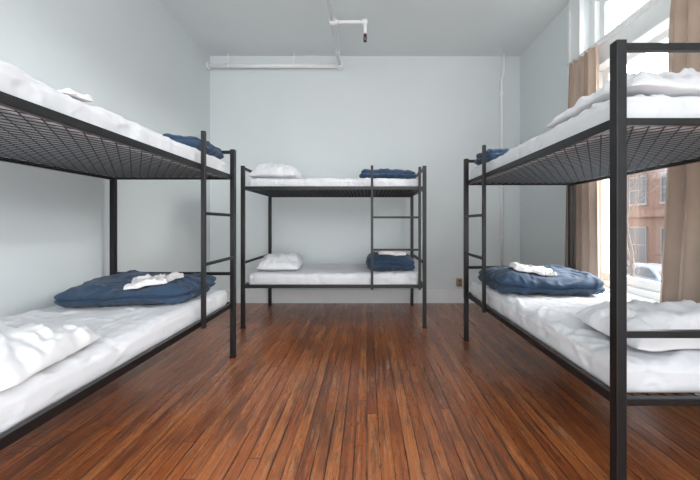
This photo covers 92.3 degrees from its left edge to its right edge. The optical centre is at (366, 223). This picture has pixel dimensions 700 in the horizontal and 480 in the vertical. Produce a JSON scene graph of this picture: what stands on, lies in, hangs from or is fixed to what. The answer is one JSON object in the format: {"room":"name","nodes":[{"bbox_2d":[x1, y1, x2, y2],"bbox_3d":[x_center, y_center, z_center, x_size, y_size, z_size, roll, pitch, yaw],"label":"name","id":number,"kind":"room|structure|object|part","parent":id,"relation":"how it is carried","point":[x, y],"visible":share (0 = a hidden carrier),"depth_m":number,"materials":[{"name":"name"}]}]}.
{"room":"dormitory","nodes":[
{"label":"dormitory","id":0,"kind":"room"},
{"bbox_2d":[0,0,209,317],"bbox_3d":[-2.261,-0.620,1.690,0.150,3.440,5.980,0,0,0],"label":"wall","id":1,"kind":"structure","parent":0,"point":[137,63],"depth_m":2.76,"materials":[{"name":"grey paint"}]},
{"bbox_2d":[0,303,699,479],"bbox_3d":[0.022,1.160,1.765,4.716,0.120,6.130,0,0,0],"label":"floor","id":2,"kind":"structure","parent":0,"point":[310,391],"depth_m":1.95,"materials":[{"name":"brown wood"}]},
{"bbox_2d":[0,91,236,450],"bbox_3d":[-1.595,0.242,1.820,1.051,1.715,1.964,0,0,0],"label":"bunk bed","id":3,"kind":"object","parent":2,"relation":"on","point":[15,433],"visible":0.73,"depth_m":1.87,"materials":[{"name":"metal"}]},
{"bbox_3d":[-2.098,-0.380,1.820,0.026,0.036,1.882,0,0,0],"label":"rail","id":4,"kind":"part","parent":3,"relation":"part of","materials":[{"name":"black metal"}]},
{"bbox_2d":[0,61,225,176],"bbox_3d":[-1.603,-0.451,1.820,0.952,0.154,1.848,0,0,0],"label":"mattress","id":5,"kind":"object","parent":3,"relation":"on","point":[13,82],"visible":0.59,"depth_m":1.54,"materials":[{"name":"white fabric"}]},
{"bbox_2d":[57,87,93,101],"bbox_3d":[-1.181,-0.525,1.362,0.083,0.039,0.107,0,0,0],"label":"towel","id":6,"kind":"object","parent":5,"relation":"on","point":[82,96],"visible":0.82,"depth_m":1.35,"materials":[{"name":"white fabric"}]},
{"bbox_2d":[163,134,223,159],"bbox_3d":[-1.477,-0.575,2.528,0.666,0.128,0.473,0,0,0],"label":"duvet","id":7,"kind":"object","parent":5,"relation":"on","point":[194,141],"visible":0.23,"depth_m":2.33,"materials":[{"name":"blue fabric"}]},
{"bbox_2d":[0,288,226,433],"bbox_3d":[-1.603,0.586,1.820,0.952,0.161,1.848,0,0,0],"label":"mattress","id":8,"kind":"object","parent":3,"relation":"on","point":[127,332],"visible":0.52,"depth_m":1.62,"materials":[{"name":"white fabric"}]},
{"bbox_2d":[0,320,100,390],"bbox_3d":[-1.491,0.448,1.208,0.737,0.153,0.458,0,0,-6],"label":"pillow","id":9,"kind":"object","parent":8,"relation":"on","point":[27,347],"visible":1,"depth_m":1.21,"materials":[{"name":"white fabric"}]},
{"bbox_2d":[54,270,217,307],"bbox_3d":[-1.572,0.440,2.362,0.853,0.170,0.633,0,0,-2],"label":"duvet","id":10,"kind":"object","parent":8,"relation":"on","point":[108,290],"visible":0.82,"depth_m":2.12,"materials":[{"name":"blue fabric"}]},
{"bbox_2d":[123,272,183,290],"bbox_3d":[-1.413,0.376,2.230,0.293,0.079,0.275,0,0,-11],"label":"towel","id":11,"kind":"object","parent":10,"relation":"on","point":[154,280],"visible":1,"depth_m":2.15,"materials":[{"name":"white fabric"}]},
{"bbox_3d":[-2.098,0.236,2.780,0.038,1.703,0.038,0,0,0],"label":"post","id":12,"kind":"part","parent":3,"relation":"part of","materials":[{"name":"black metal"}]},
{"bbox_3d":[-1.108,-0.380,1.820,0.026,0.036,1.882,0,0,0],"label":"rail","id":13,"kind":"part","parent":3,"relation":"part of","materials":[{"name":"black metal"}]},
{"bbox_3d":[-1.108,0.660,1.820,0.026,0.036,1.882,0,0,0],"label":"rail","id":14,"kind":"part","parent":3,"relation":"part of","materials":[{"name":"black metal"}]},
{"bbox_3d":[-1.603,-0.380,2.780,0.952,0.026,0.026,0,0,0],"label":"rail","id":15,"kind":"part","parent":3,"relation":"part of","materials":[{"name":"black metal"}]},
{"bbox_3d":[-1.603,0.410,2.780,0.952,0.026,0.026,0,0,0],"label":"rail","id":16,"kind":"part","parent":3,"relation":"part of","materials":[{"name":"black metal"}]},
{"bbox_3d":[-1.603,-0.593,2.780,0.952,0.026,0.026,0,0,0],"label":"rail","id":17,"kind":"part","parent":3,"relation":"part of","materials":[{"name":"black metal"}]},
{"bbox_3d":[-1.108,0.236,2.780,0.038,1.703,0.038,0,0,0],"label":"post","id":18,"kind":"part","parent":3,"relation":"part of","materials":[{"name":"black metal"}]},
{"bbox_2d":[240,165,426,328],"bbox_3d":[-0.352,0.242,4.042,1.964,1.715,1.051,0,0,0],"label":"bunk bed","id":19,"kind":"object","parent":2,"relation":"on","point":[411,191],"visible":0.79,"depth_m":3.54,"materials":[{"name":"metal"}]},
{"bbox_3d":[-1.312,0.236,3.555,0.038,1.703,0.038,0,0,0],"label":"post","id":20,"kind":"part","parent":19,"relation":"part of","materials":[{"name":"black metal"}]},
{"bbox_3d":[-1.312,0.410,4.050,0.026,0.026,0.952,0,0,0],"label":"rail","id":21,"kind":"part","parent":19,"relation":"part of","materials":[{"name":"black metal"}]},
{"bbox_3d":[-1.312,0.236,4.545,0.038,1.703,0.038,0,0,0],"label":"post","id":22,"kind":"part","parent":19,"relation":"part of","materials":[{"name":"black metal"}]},
{"bbox_2d":[248,263,417,283],"bbox_3d":[-0.352,0.588,4.050,1.848,0.157,0.952,0,0,0],"label":"mattress","id":23,"kind":"object","parent":19,"relation":"on","point":[336,273],"visible":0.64,"depth_m":3.59,"materials":[{"name":"white fabric"}]},
{"bbox_2d":[256,252,303,270],"bbox_3d":[-1.018,0.432,4.020,0.489,0.192,0.655,0,0,-6],"label":"pillow","id":24,"kind":"object","parent":23,"relation":"on","point":[276,261],"visible":1,"depth_m":3.77,"materials":[{"name":"white fabric"}]},
{"bbox_2d":[366,252,415,270],"bbox_3d":[0.265,0.426,4.054,0.589,0.202,0.770,0,0,0],"label":"duvet","id":25,"kind":"object","parent":23,"relation":"on","point":[399,262],"visible":0.78,"depth_m":3.71,"materials":[{"name":"blue fabric"}]},
{"bbox_2d":[375,248,405,255],"bbox_3d":[0.276,0.319,3.897,0.349,0.079,0.267,0,0,-6],"label":"towel","id":26,"kind":"object","parent":25,"relation":"on","point":[382,253],"visible":0.76,"depth_m":3.79,"materials":[{"name":"white fabric"}]},
{"bbox_2d":[249,177,417,195],"bbox_3d":[-0.352,-0.443,4.050,1.848,0.139,0.952,0,0,0],"label":"mattress","id":27,"kind":"object","parent":19,"relation":"on","point":[353,181],"visible":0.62,"depth_m":3.58,"materials":[{"name":"white fabric"}]},
{"bbox_2d":[249,162,305,178],"bbox_3d":[-1.020,-0.600,3.940,0.502,0.207,0.649,0,0,3],"label":"pillow","id":28,"kind":"object","parent":27,"relation":"on","point":[265,170],"visible":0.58,"depth_m":3.65,"materials":[{"name":"white fabric"}]},
{"bbox_2d":[359,168,417,178],"bbox_3d":[0.241,-0.564,4.050,0.662,0.140,0.769,0,0,0],"label":"duvet","id":29,"kind":"object","parent":27,"relation":"on","point":[386,173],"visible":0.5,"depth_m":3.69,"materials":[{"name":"blue fabric"}]},
{"bbox_3d":[-0.352,-0.380,3.555,1.882,0.036,0.026,0,0,0],"label":"rail","id":30,"kind":"part","parent":19,"relation":"part of","materials":[{"name":"black metal"}]},
{"bbox_3d":[-0.352,0.660,3.555,1.882,0.036,0.026,0,0,0],"label":"rail","id":31,"kind":"part","parent":19,"relation":"part of","materials":[{"name":"black metal"}]},
{"bbox_3d":[-0.352,-0.380,4.545,1.882,0.036,0.026,0,0,0],"label":"rail","id":32,"kind":"part","parent":19,"relation":"part of","materials":[{"name":"black metal"}]},
{"bbox_3d":[0.608,0.236,4.545,0.038,1.703,0.038,0,0,0],"label":"post","id":33,"kind":"part","parent":19,"relation":"part of","materials":[{"name":"black metal"}]},
{"bbox_3d":[0.608,0.236,3.555,0.038,1.703,0.038,0,0,0],"label":"post","id":34,"kind":"part","parent":19,"relation":"part of","materials":[{"name":"black metal"}]},
{"bbox_2d":[463,39,699,479],"bbox_3d":[1.425,0.210,2.215,1.051,1.780,1.964,0,0,0],"label":"bunk bed","id":35,"kind":"object","parent":2,"relation":"on","point":[618,123],"visible":0.73,"depth_m":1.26,"materials":[{"name":"metal"}]},
{"bbox_3d":[0.938,0.236,3.175,0.038,1.703,0.038,0,0,0],"label":"post","id":36,"kind":"part","parent":35,"relation":"part of","materials":[{"name":"black metal"}]},
{"bbox_3d":[1.433,0.410,3.175,0.952,0.026,0.026,0,0,0],"label":"rail","id":37,"kind":"part","parent":35,"relation":"part of","materials":[{"name":"black metal"}]},
{"bbox_3d":[1.433,-0.380,3.175,0.952,0.026,0.026,0,0,0],"label":"rail","id":38,"kind":"part","parent":35,"relation":"part of","materials":[{"name":"black metal"}]},
{"bbox_3d":[0.938,-0.380,2.215,0.026,0.036,1.882,0,0,0],"label":"rail","id":39,"kind":"part","parent":35,"relation":"part of","materials":[{"name":"black metal"}]},
{"bbox_3d":[0.938,0.660,2.215,0.026,0.036,1.882,0,0,0],"label":"rail","id":40,"kind":"part","parent":35,"relation":"part of","materials":[{"name":"black metal"}]},
{"bbox_3d":[1.928,0.236,3.175,0.038,1.703,0.038,0,0,0],"label":"post","id":41,"kind":"part","parent":35,"relation":"part of","materials":[{"name":"black metal"}]},
{"bbox_2d":[471,281,699,392],"bbox_3d":[1.433,0.586,2.215,0.952,0.159,1.848,0,0,0],"label":"mattress","id":42,"kind":"object","parent":35,"relation":"on","point":[549,318],"visible":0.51,"depth_m":1.57,"materials":[{"name":"white fabric"}]},
{"bbox_2d":[478,265,606,294],"bbox_3d":[1.373,0.435,2.716,0.816,0.185,0.642,0,0,2],"label":"duvet","id":43,"kind":"object","parent":42,"relation":"on","point":[566,281],"visible":0.88,"depth_m":2.45,"materials":[{"name":"blue fabric"}]},
{"bbox_2d":[507,262,555,274],"bbox_3d":[1.293,0.345,2.638,0.345,0.082,0.253,0,0,6],"label":"towel","id":44,"kind":"object","parent":43,"relation":"on","point":[544,270],"visible":0.99,"depth_m":2.55,"materials":[{"name":"white fabric"}]},
{"bbox_2d":[574,299,699,352],"bbox_3d":[1.447,0.437,1.530,0.768,0.177,0.446,0,0,2],"label":"pillow","id":45,"kind":"object","parent":42,"relation":"on","point":[662,314],"visible":0.77,"depth_m":1.42,"materials":[{"name":"white fabric"}]},
{"bbox_2d":[471,95,699,182],"bbox_3d":[1.433,-0.453,2.215,0.952,0.157,1.848,0,0,0],"label":"mattress","id":46,"kind":"object","parent":35,"relation":"on","point":[638,106],"visible":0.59,"depth_m":1.62,"materials":[{"name":"white fabric"}]},
{"bbox_2d":[474,147,512,165],"bbox_3d":[1.324,-0.582,2.907,0.747,0.145,0.416,0,0,0],"label":"duvet","id":47,"kind":"object","parent":46,"relation":"on","point":[491,154],"visible":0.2,"depth_m":2.73,"materials":[{"name":"blue fabric"}]},
{"bbox_2d":[545,69,699,126],"bbox_3d":[1.430,-0.602,1.620,0.860,0.171,0.613,0,0,-3],"label":"pillow","id":48,"kind":"object","parent":46,"relation":"on","point":[653,82],"visible":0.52,"depth_m":1.36,"materials":[{"name":"white fabric"}]},
{"bbox_3d":[0.938,0.204,1.255,0.038,1.768,0.038,0,0,0],"label":"post","id":49,"kind":"part","parent":35,"relation":"part of","materials":[{"name":"black metal"}]},
{"bbox_3d":[1.928,-0.380,2.215,0.026,0.036,1.882,0,0,0],"label":"rail","id":50,"kind":"part","parent":35,"relation":"part of","materials":[{"name":"black metal"}]},
{"bbox_3d":[1.433,-0.658,1.255,0.952,0.026,0.026,0,0,0],"label":"rail","id":51,"kind":"part","parent":35,"relation":"part of","materials":[{"name":"black metal"}]},
{"bbox_3d":[1.433,0.410,1.255,0.952,0.026,0.026,0,0,0],"label":"rail","id":52,"kind":"part","parent":35,"relation":"part of","materials":[{"name":"black metal"}]},
{"bbox_3d":[1.433,-0.380,1.255,0.952,0.026,0.026,0,0,0],"label":"rail","id":53,"kind":"part","parent":35,"relation":"part of","materials":[{"name":"black metal"}]},
{"bbox_3d":[1.433,0.660,1.255,0.952,0.026,0.026,0,0,0],"label":"rail","id":54,"kind":"part","parent":35,"relation":"part of","materials":[{"name":"black metal"}]},
{"bbox_2d":[158,0,568,55],"bbox_3d":[0.022,-2.415,1.765,4.716,0.150,6.130,0,0,0],"label":"ceiling","id":55,"kind":"structure","parent":0,"point":[220,27],"depth_m":3.94,"materials":[{"name":"grey paint"}]},
{"bbox_2d":[206,0,366,69],"bbox_3d":[-0.435,-2.147,1.939,1.815,0.385,6.209,0,0,-17],"label":"pipe","id":56,"kind":"object","parent":55,"relation":"attached to","point":[333,22],"visible":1,"depth_m":4.57,"materials":[{"name":"white metal"}]},
{"bbox_2d":[210,56,519,288],"bbox_3d":[0.022,-0.620,4.755,4.716,3.440,0.150,0,0,0],"label":"wall","id":57,"kind":"structure","parent":0,"point":[437,113],"depth_m":4.68,"materials":[{"name":"grey paint"}]},
{"bbox_2d":[222,289,477,302],"bbox_3d":[-0.028,1.005,4.666,4.316,0.190,0.028,0,0,0],"label":"baseboard","id":58,"kind":"structure","parent":57,"relation":"attached to","point":[251,295],"depth_m":4.66,"materials":[{"name":"white paint"}]},
{"bbox_2d":[456,278,461,286],"bbox_3d":[1.280,0.810,4.655,0.070,0.110,0.049,0,0,0],"label":"wall outlet","id":59,"kind":"object","parent":57,"relation":"attached to","point":[458,280],"visible":1,"depth_m":4.63,"materials":[{"name":"beige plastic"}]},
{"bbox_2d":[498,54,504,265],"bbox_3d":[1.869,-0.715,4.655,0.077,3.250,0.050,0,0,0],"label":"conduit","id":60,"kind":"object","parent":57,"relation":"attached to","point":[501,238],"visible":0.73,"depth_m":4.63,"materials":[{"name":"white metal"}]},
{"bbox_2d":[520,0,589,265],"bbox_3d":[2.255,-0.620,1.690,0.250,3.440,5.980,0,0,0],"label":"wall","id":61,"kind":"structure","parent":0,"point":[543,65],"depth_m":4.03,"materials":[{"name":"grey paint"}]},
{"bbox_2d":[568,0,583,83],"bbox_3d":[2.107,-0.865,2.350,0.045,2.930,2.300,0,0,0],"label":"trim","id":62,"kind":"structure","parent":61,"relation":"attached to","point":[576,7],"depth_m":3.38,"materials":[{"name":"white paint"}]},
{"bbox_2d":[567,0,650,65],"bbox_3d":[2.074,-1.622,2.370,0.053,0.012,2.140,0,0,0],"label":"curtain rod","id":63,"kind":"object","parent":61,"relation":"attached to","point":[649,0],"visible":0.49,"depth_m":2.78,"materials":[{"name":"white paint"}]},
{"bbox_2d":[565,43,601,278],"bbox_3d":[2.030,-0.295,3.198,0.102,2.630,0.500,0,0,0],"label":"curtain","id":64,"kind":"object","parent":63,"relation":"hanging from","point":[584,71],"visible":0.38,"depth_m":3.12,"materials":[{"name":"beige fabric"}]},
{"bbox_2d":[586,0,670,300],"bbox_3d":[2.235,-0.810,2.350,0.190,2.780,1.900,0,0,0],"label":"window","id":65,"kind":"structure","parent":61,"relation":"in","point":[649,24],"depth_m":2.86,"materials":[{"name":"white paint"}]},
{"bbox_3d":[2.260,-1.913,2.350,0.040,0.455,1.780,0,0,0],"label":"sash","id":66,"kind":"part","parent":65,"relation":"part of","materials":[{"name":"white paint"}]},
{"bbox_3d":[2.240,-0.020,2.350,0.040,1.080,1.780,0,0,0],"label":"sash","id":67,"kind":"part","parent":65,"relation":"part of","materials":[{"name":"glass"}]},
{"bbox_3d":[2.290,-0.993,2.350,0.040,0.965,1.780,0,0,0],"label":"sash","id":68,"kind":"part","parent":65,"relation":"part of","materials":[{"name":"white paint"}]},
{"bbox_2d":[606,287,657,301],"bbox_3d":[2.165,0.603,2.350,0.170,0.054,2.280,0,0,0],"label":"trim","id":69,"kind":"structure","parent":61,"relation":"attached to","point":[629,295],"depth_m":2.63,"materials":[{"name":"white paint"}]},
{"bbox_2d":[660,0,699,300],"bbox_3d":[2.039,-0.295,1.877,0.116,2.630,0.972,0,0,0],"label":"curtain","id":70,"kind":"object","parent":61,"relation":"attached to","point":[680,270],"visible":0.6,"depth_m":2.17,"materials":[{"name":"beige fabric"}]},
{"label":"outside","id":71,"kind":"structure","parent":0,"visible":0},
{"bbox_3d":[31.490,3.600,22.500,57.020,0.200,95.000,0,0,0],"label":"ground","id":72,"kind":"structure","parent":71,"visible":0},
{"bbox_2d":[609,263,661,282],"bbox_3d":[14.300,2.770,17.190,1.800,1.460,4.340,0,0,0],"label":"car","id":73,"kind":"object","parent":72,"relation":"on","point":[647,271],"visible":0.14,"depth_m":16.32,"materials":[{"name":"silver metal"}]},
{"bbox_2d":[609,169,665,276],"bbox_3d":[10.188,-0.920,13.067,5.136,8.854,4.658,0,0,-44],"label":"bare tree","id":74,"kind":"object","parent":72,"relation":"on","point":[631,253],"visible":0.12,"depth_m":13.16,"materials":[{"name":"brown plant"}]},
{"bbox_2d":[609,168,666,264],"bbox_3d":[24.850,-0.550,28.500,10.300,8.100,67.000,0,0,0],"label":"building","id":75,"kind":"structure","parent":72,"relation":"on","point":[646,220],"depth_m":23.88,"materials":[{"name":"brick"}]}
]}

